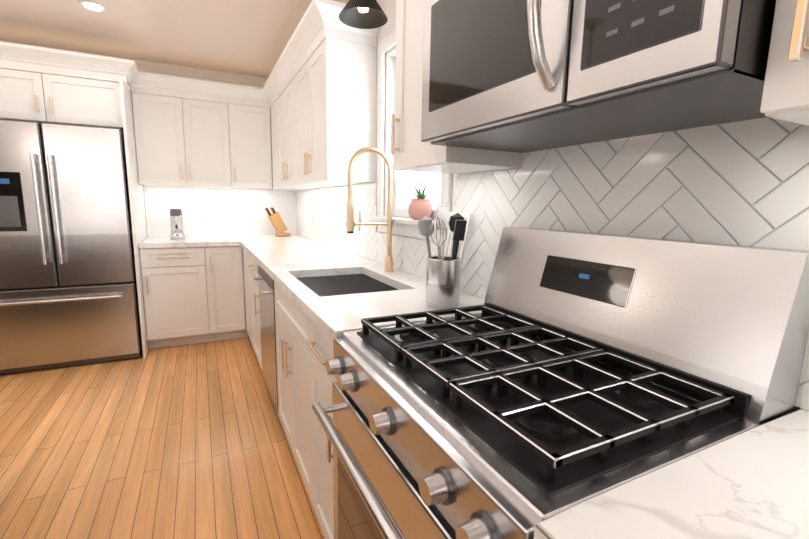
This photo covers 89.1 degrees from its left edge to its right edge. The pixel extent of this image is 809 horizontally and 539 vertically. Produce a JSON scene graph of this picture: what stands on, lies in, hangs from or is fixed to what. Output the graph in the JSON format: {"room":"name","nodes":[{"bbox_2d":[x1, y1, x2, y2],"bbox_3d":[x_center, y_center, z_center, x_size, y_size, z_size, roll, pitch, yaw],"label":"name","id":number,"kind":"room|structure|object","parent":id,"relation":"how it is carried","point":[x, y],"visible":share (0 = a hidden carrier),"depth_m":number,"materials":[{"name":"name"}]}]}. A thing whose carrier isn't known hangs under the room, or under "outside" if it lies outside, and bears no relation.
{"room":"kitchen","nodes":[
{"label":"kitchen","id":0,"kind":"room"},
{"bbox_2d":[0,40,296,235],"bbox_3d":[-3.809,-0.551,3.182,5.853,2.480,0.120,-3,10,-26],"label":"wall","id":1,"kind":"structure","parent":0,"point":[188,72],"depth_m":3.82,"materials":[{"name":"white paint"}]},
{"bbox_2d":[132,92,194,186],"bbox_3d":[-2.134,-1.123,3.670,0.421,0.745,0.332,-3,10,-26],"label":"upper cabinet","id":2,"kind":"object","parent":1,"relation":"attached to","point":[164,138],"depth_m":3.53,"materials":[{"name":"white wood"}]},
{"bbox_2d":[191,96,238,188],"bbox_3d":[-1.833,-1.142,3.818,0.479,0.745,0.332,-3,10,-26],"label":"upper cabinet","id":3,"kind":"object","parent":1,"relation":"attached to","point":[215,125],"depth_m":3.70,"materials":[{"name":"white wood"}]},
{"bbox_2d":[143,186,296,236],"bbox_3d":[-1.787,-0.575,4.119,1.380,0.469,0.010,-3,10,-26],"label":"backsplash","id":4,"kind":"structure","parent":1,"relation":"attached to","point":[239,212],"depth_m":4.09,"materials":[{"name":"white tile"}]},
{"bbox_2d":[235,104,266,189],"bbox_3d":[-1.522,-1.161,3.971,0.443,0.745,0.332,-3,10,-26],"label":"upper cabinet","id":5,"kind":"object","parent":1,"relation":"attached to","point":[250,116],"depth_m":3.84,"materials":[{"name":"white wood"}]},
{"bbox_2d":[0,335,324,538],"bbox_3d":[-1.961,1.307,-0.200,5.975,0.060,8.290,-3,10,-26],"label":"floor","id":6,"kind":"structure","parent":0,"point":[188,441],"depth_m":2.07,"materials":[{"name":"brown wood"}]},
{"bbox_2d":[0,118,141,374],"bbox_3d":[-2.659,-0.185,3.247,0.926,1.773,0.836,-3,10,-26],"label":"fridge","id":7,"kind":"object","parent":6,"relation":"on","point":[68,290],"visible":0.96,"depth_m":2.96,"materials":[{"name":"silver metal"}]},
{"bbox_2d":[0,41,148,357],"bbox_3d":[-2.680,-0.443,3.257,1.146,2.278,0.778,-3,10,-26],"label":"surround","id":8,"kind":"object","parent":6,"relation":"on","point":[39,84],"visible":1,"depth_m":2.99,"materials":[{"name":"white wood"}]},
{"bbox_2d":[140,246,247,348],"bbox_3d":[-1.915,0.195,3.807,0.791,0.872,0.677,-3,10,-26],"label":"base cabinet","id":9,"kind":"object","parent":6,"relation":"on","point":[192,295],"visible":1,"depth_m":3.53,"materials":[{"name":"white wood"}]},
{"bbox_2d":[243,249,250,340],"bbox_3d":[-1.031,0.247,3.574,0.617,0.872,0.580,-3,10,-26],"label":"base cabinet","id":10,"kind":"object","parent":6,"relation":"on","point":[247,303],"depth_m":3.52,"materials":[{"name":"white wood"}]},
{"bbox_2d":[139,236,238,248],"bbox_3d":[-1.928,-0.257,3.732,0.750,0.040,0.663,-3,10,-26],"label":"countertop","id":11,"kind":"structure","parent":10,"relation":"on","point":[190,241],"depth_m":3.53,"materials":[{"name":"stone"}]},
{"bbox_2d":[169,209,185,238],"bbox_3d":[-2.067,-0.417,3.728,0.128,0.270,0.130,-3,10,-26],"label":"coffee grinder","id":12,"kind":"object","parent":11,"relation":"on","point":[176,222],"visible":1,"depth_m":3.69,"materials":[{"name":"silver metal"}]},
{"bbox_2d":[235,234,484,342],"bbox_3d":[-0.680,0.019,2.817,0.633,0.254,3.470,-3,10,-26],"label":"countertop","id":13,"kind":"structure","parent":10,"relation":"on","point":[336,288],"depth_m":2.06,"materials":[{"name":"stone"}]},
{"bbox_2d":[265,207,290,236],"bbox_3d":[-1.287,-0.485,4.167,0.237,0.293,0.100,-3,10,-26],"label":"knife block","id":14,"kind":"object","parent":13,"relation":"on","point":[278,223],"visible":1,"depth_m":4.13,"materials":[{"name":"brown wood"}]},
{"bbox_2d":[345,147,394,271],"bbox_3d":[-0.161,-0.289,2.031,0.261,0.618,0.087,-3,10,-26],"label":"faucet","id":15,"kind":"object","parent":13,"relation":"on","point":[350,223],"visible":1,"depth_m":2.04,"materials":[{"name":"gold metal"}]},
{"bbox_2d":[418,205,466,309],"bbox_3d":[0.132,-0.045,1.407,0.157,0.344,0.140,-3,10,-26],"label":"utensil crock","id":16,"kind":"object","parent":13,"relation":"on","point":[442,281],"visible":0.98,"depth_m":1.37,"materials":[{"name":"silver metal"}]},
{"bbox_2d":[253,264,277,411],"bbox_3d":[-0.581,0.410,2.610,0.645,0.870,0.621,-3,10,-26],"label":"dishwasher","id":17,"kind":"object","parent":6,"relation":"on","point":[265,285],"visible":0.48,"depth_m":2.41,"materials":[{"name":"silver metal"}]},
{"bbox_2d":[247,253,302,384],"bbox_3d":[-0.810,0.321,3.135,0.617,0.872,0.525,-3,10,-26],"label":"base cabinet","id":18,"kind":"object","parent":6,"relation":"on","point":[289,346],"depth_m":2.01,"materials":[{"name":"white wood"}]},
{"bbox_2d":[299,308,337,538],"bbox_3d":[-0.002,0.591,1.528,0.617,0.872,0.417,-3,10,-26],"label":"base cabinet","id":19,"kind":"object","parent":6,"relation":"on","point":[304,353],"depth_m":1.46,"materials":[{"name":"white wood"}]},
{"bbox_2d":[312,227,808,538],"bbox_3d":[0.215,0.523,0.961,0.692,1.193,0.748,-3,10,-26],"label":"range","id":20,"kind":"object","parent":6,"relation":"on","point":[564,371],"visible":0.98,"depth_m":0.76,"materials":[{"name":"silver metal"}]},
{"bbox_2d":[0,0,348,78],"bbox_3d":[-1.917,-1.211,-0.602,5.975,0.080,8.290,-3,10,-26],"label":"ceiling","id":21,"kind":"structure","parent":0,"point":[248,37],"depth_m":2.98,"materials":[{"name":"beige paint"}]},
{"bbox_2d":[78,1,107,12],"bbox_3d":[-1.997,-1.684,2.635,0.156,0.004,0.156,-3,10,-26],"label":"recessed light","id":22,"kind":"object","parent":21,"relation":"in","point":[93,6],"visible":1,"depth_m":2.63,"materials":[{"name":"white plastic"}]},
{"bbox_2d":[339,0,387,28],"bbox_3d":[-0.117,-1.247,1.831,0.356,0.267,0.216,-3,10,-26],"label":"lamp","id":23,"kind":"object","parent":21,"relation":"hanging from","point":[364,14],"visible":1,"depth_m":1.86,"materials":[{"name":"black metal"}]},
{"bbox_2d":[436,212,472,269],"bbox_3d":[0.179,-0.067,1.630,0.077,0.315,0.180,-3,10,-26],"label":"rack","id":24,"kind":"object","parent":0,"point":[448,244],"visible":0.33,"depth_m":1.58,"materials":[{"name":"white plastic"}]},
{"bbox_2d":[376,0,801,415],"bbox_3d":[0.683,-0.107,0.892,0.120,2.480,8.290,-3,10,-26],"label":"wall","id":25,"kind":"structure","parent":0,"point":[388,8],"depth_m":2.20,"materials":[{"name":"white paint"}]},
{"bbox_2d":[259,76,290,189],"bbox_3d":[-1.072,-1.198,3.778,0.354,0.895,0.436,-3,10,-26],"label":"upper cabinet","id":26,"kind":"object","parent":25,"relation":"attached to","point":[267,93],"depth_m":3.84,"materials":[{"name":"white wood"}]},
{"bbox_2d":[279,56,294,187],"bbox_3d":[-0.721,-1.091,3.147,0.293,0.895,0.493,-3,10,-26],"label":"upper cabinet","id":27,"kind":"object","parent":25,"relation":"attached to","point":[288,164],"depth_m":3.20,"materials":[{"name":"white wood"}]},
{"bbox_2d":[275,76,315,189],"bbox_3d":[-0.876,-1.143,3.456,0.293,0.895,0.435,-3,10,-26],"label":"upper cabinet","id":28,"kind":"object","parent":25,"relation":"attached to","point":[278,79],"depth_m":3.50,"materials":[{"name":"white wood"}]},
{"bbox_2d":[291,36,310,187],"bbox_3d":[-0.552,-1.035,2.812,0.293,0.895,0.493,-3,10,-26],"label":"upper cabinet","id":29,"kind":"object","parent":25,"relation":"attached to","point":[297,52],"depth_m":2.87,"materials":[{"name":"white wood"}]},
{"bbox_2d":[296,183,377,261],"bbox_3d":[-0.661,-0.444,3.428,0.011,0.468,2.246,-3,10,-26],"label":"tile backsplash","id":30,"kind":"structure","parent":25,"relation":"attached to","point":[328,205],"depth_m":3.08,"materials":[{"name":"white tile"}]},
{"bbox_2d":[355,210,359,230],"bbox_3d":[-0.312,-0.323,2.704,0.012,0.132,0.084,-3,10,-26],"label":"switch plate","id":31,"kind":"object","parent":30,"relation":"attached to","point":[357,218],"visible":0.85,"depth_m":2.68,"materials":[{"name":"white plastic"}]},
{"bbox_2d":[303,0,378,187],"bbox_3d":[-0.392,-0.981,2.494,0.293,0.895,0.456,-3,10,-26],"label":"upper cabinet","id":32,"kind":"object","parent":25,"relation":"attached to","point":[313,126],"depth_m":2.31,"materials":[{"name":"white wood"}]},
{"bbox_2d":[376,232,438,278],"bbox_3d":[0.017,-0.075,2.096,0.011,0.181,0.820,-3,10,-26],"label":"tile backsplash","id":33,"kind":"structure","parent":25,"relation":"attached to","point":[410,255],"depth_m":2.09,"materials":[{"name":"white tile"}]},
{"bbox_2d":[369,30,451,241],"bbox_3d":[0.060,-0.675,2.017,0.180,1.025,0.810,-3,10,-26],"label":"window unit","id":34,"kind":"structure","parent":25,"relation":"in","point":[438,188],"depth_m":2.23,"materials":[{"name":"white"}]},
{"bbox_2d":[408,199,432,219],"bbox_3d":[0.076,-0.286,1.954,0.120,0.098,0.120,-3,10,-26],"label":"vase","id":35,"kind":"object","parent":34,"relation":"on","point":[418,209],"visible":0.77,"depth_m":1.91,"materials":[{"name":"pink ceramic"}]},
{"bbox_2d":[414,183,428,198],"bbox_3d":[0.077,-0.355,1.942,0.070,0.102,0.098,-3,10,-26],"label":"potted plant","id":36,"kind":"object","parent":35,"relation":"in","point":[422,196],"visible":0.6,"depth_m":1.93,"materials":[{"name":"green plant"}]},
{"bbox_2d":[391,0,521,173],"bbox_3d":[0.181,-0.790,1.355,0.293,0.895,0.362,-3,10,-26],"label":"upper cabinet","id":37,"kind":"object","parent":25,"relation":"attached to","point":[411,154],"depth_m":1.37,"materials":[{"name":"white wood"}]},
{"bbox_2d":[453,168,520,298],"bbox_3d":[0.289,-0.126,1.538,0.011,0.468,0.394,-3,10,-26],"label":"tile backsplash","id":38,"kind":"structure","parent":25,"relation":"attached to","point":[489,200],"depth_m":1.52,"materials":[{"name":"white tile"}]},
{"bbox_2d":[518,117,808,406],"bbox_3d":[0.545,-0.083,1.024,0.011,0.554,0.753,-3,10,-26],"label":"tile backsplash","id":39,"kind":"structure","parent":25,"relation":"attached to","point":[745,183],"depth_m":0.88,"materials":[{"name":"white tile"}]},
{"bbox_2d":[760,0,808,125],"bbox_3d":[0.690,-0.619,0.341,0.293,0.895,0.421,-3,10,-26],"label":"upper cabinet","id":40,"kind":"object","parent":25,"relation":"attached to","point":[785,95],"depth_m":0.50,"materials":[{"name":"white wood"}]},
{"bbox_2d":[421,0,775,152],"bbox_3d":[0.352,-0.500,0.857,0.431,0.395,0.744,-3,10,-26],"label":"over-the-range microwave","id":41,"kind":"object","parent":40,"relation":"attached to","point":[521,76],"visible":0.98,"depth_m":0.70,"materials":[{"name":"silver metal"}]},
{"bbox_2d":[799,353,808,410],"bbox_3d":[0.801,0.045,0.519,0.011,0.468,0.406,-3,10,-26],"label":"tile backsplash","id":42,"kind":"structure","parent":25,"relation":"attached to","point":[804,401],"depth_m":0.72,"materials":[{"name":"white tile"}]},
{"bbox_2d":[534,409,808,538],"bbox_3d":[0.526,0.317,0.404,0.633,0.040,0.442,-3,10,-26],"label":"countertop","id":43,"kind":"structure","parent":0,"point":[753,483],"depth_m":0.50,"materials":[{"name":"stone"}]}
]}

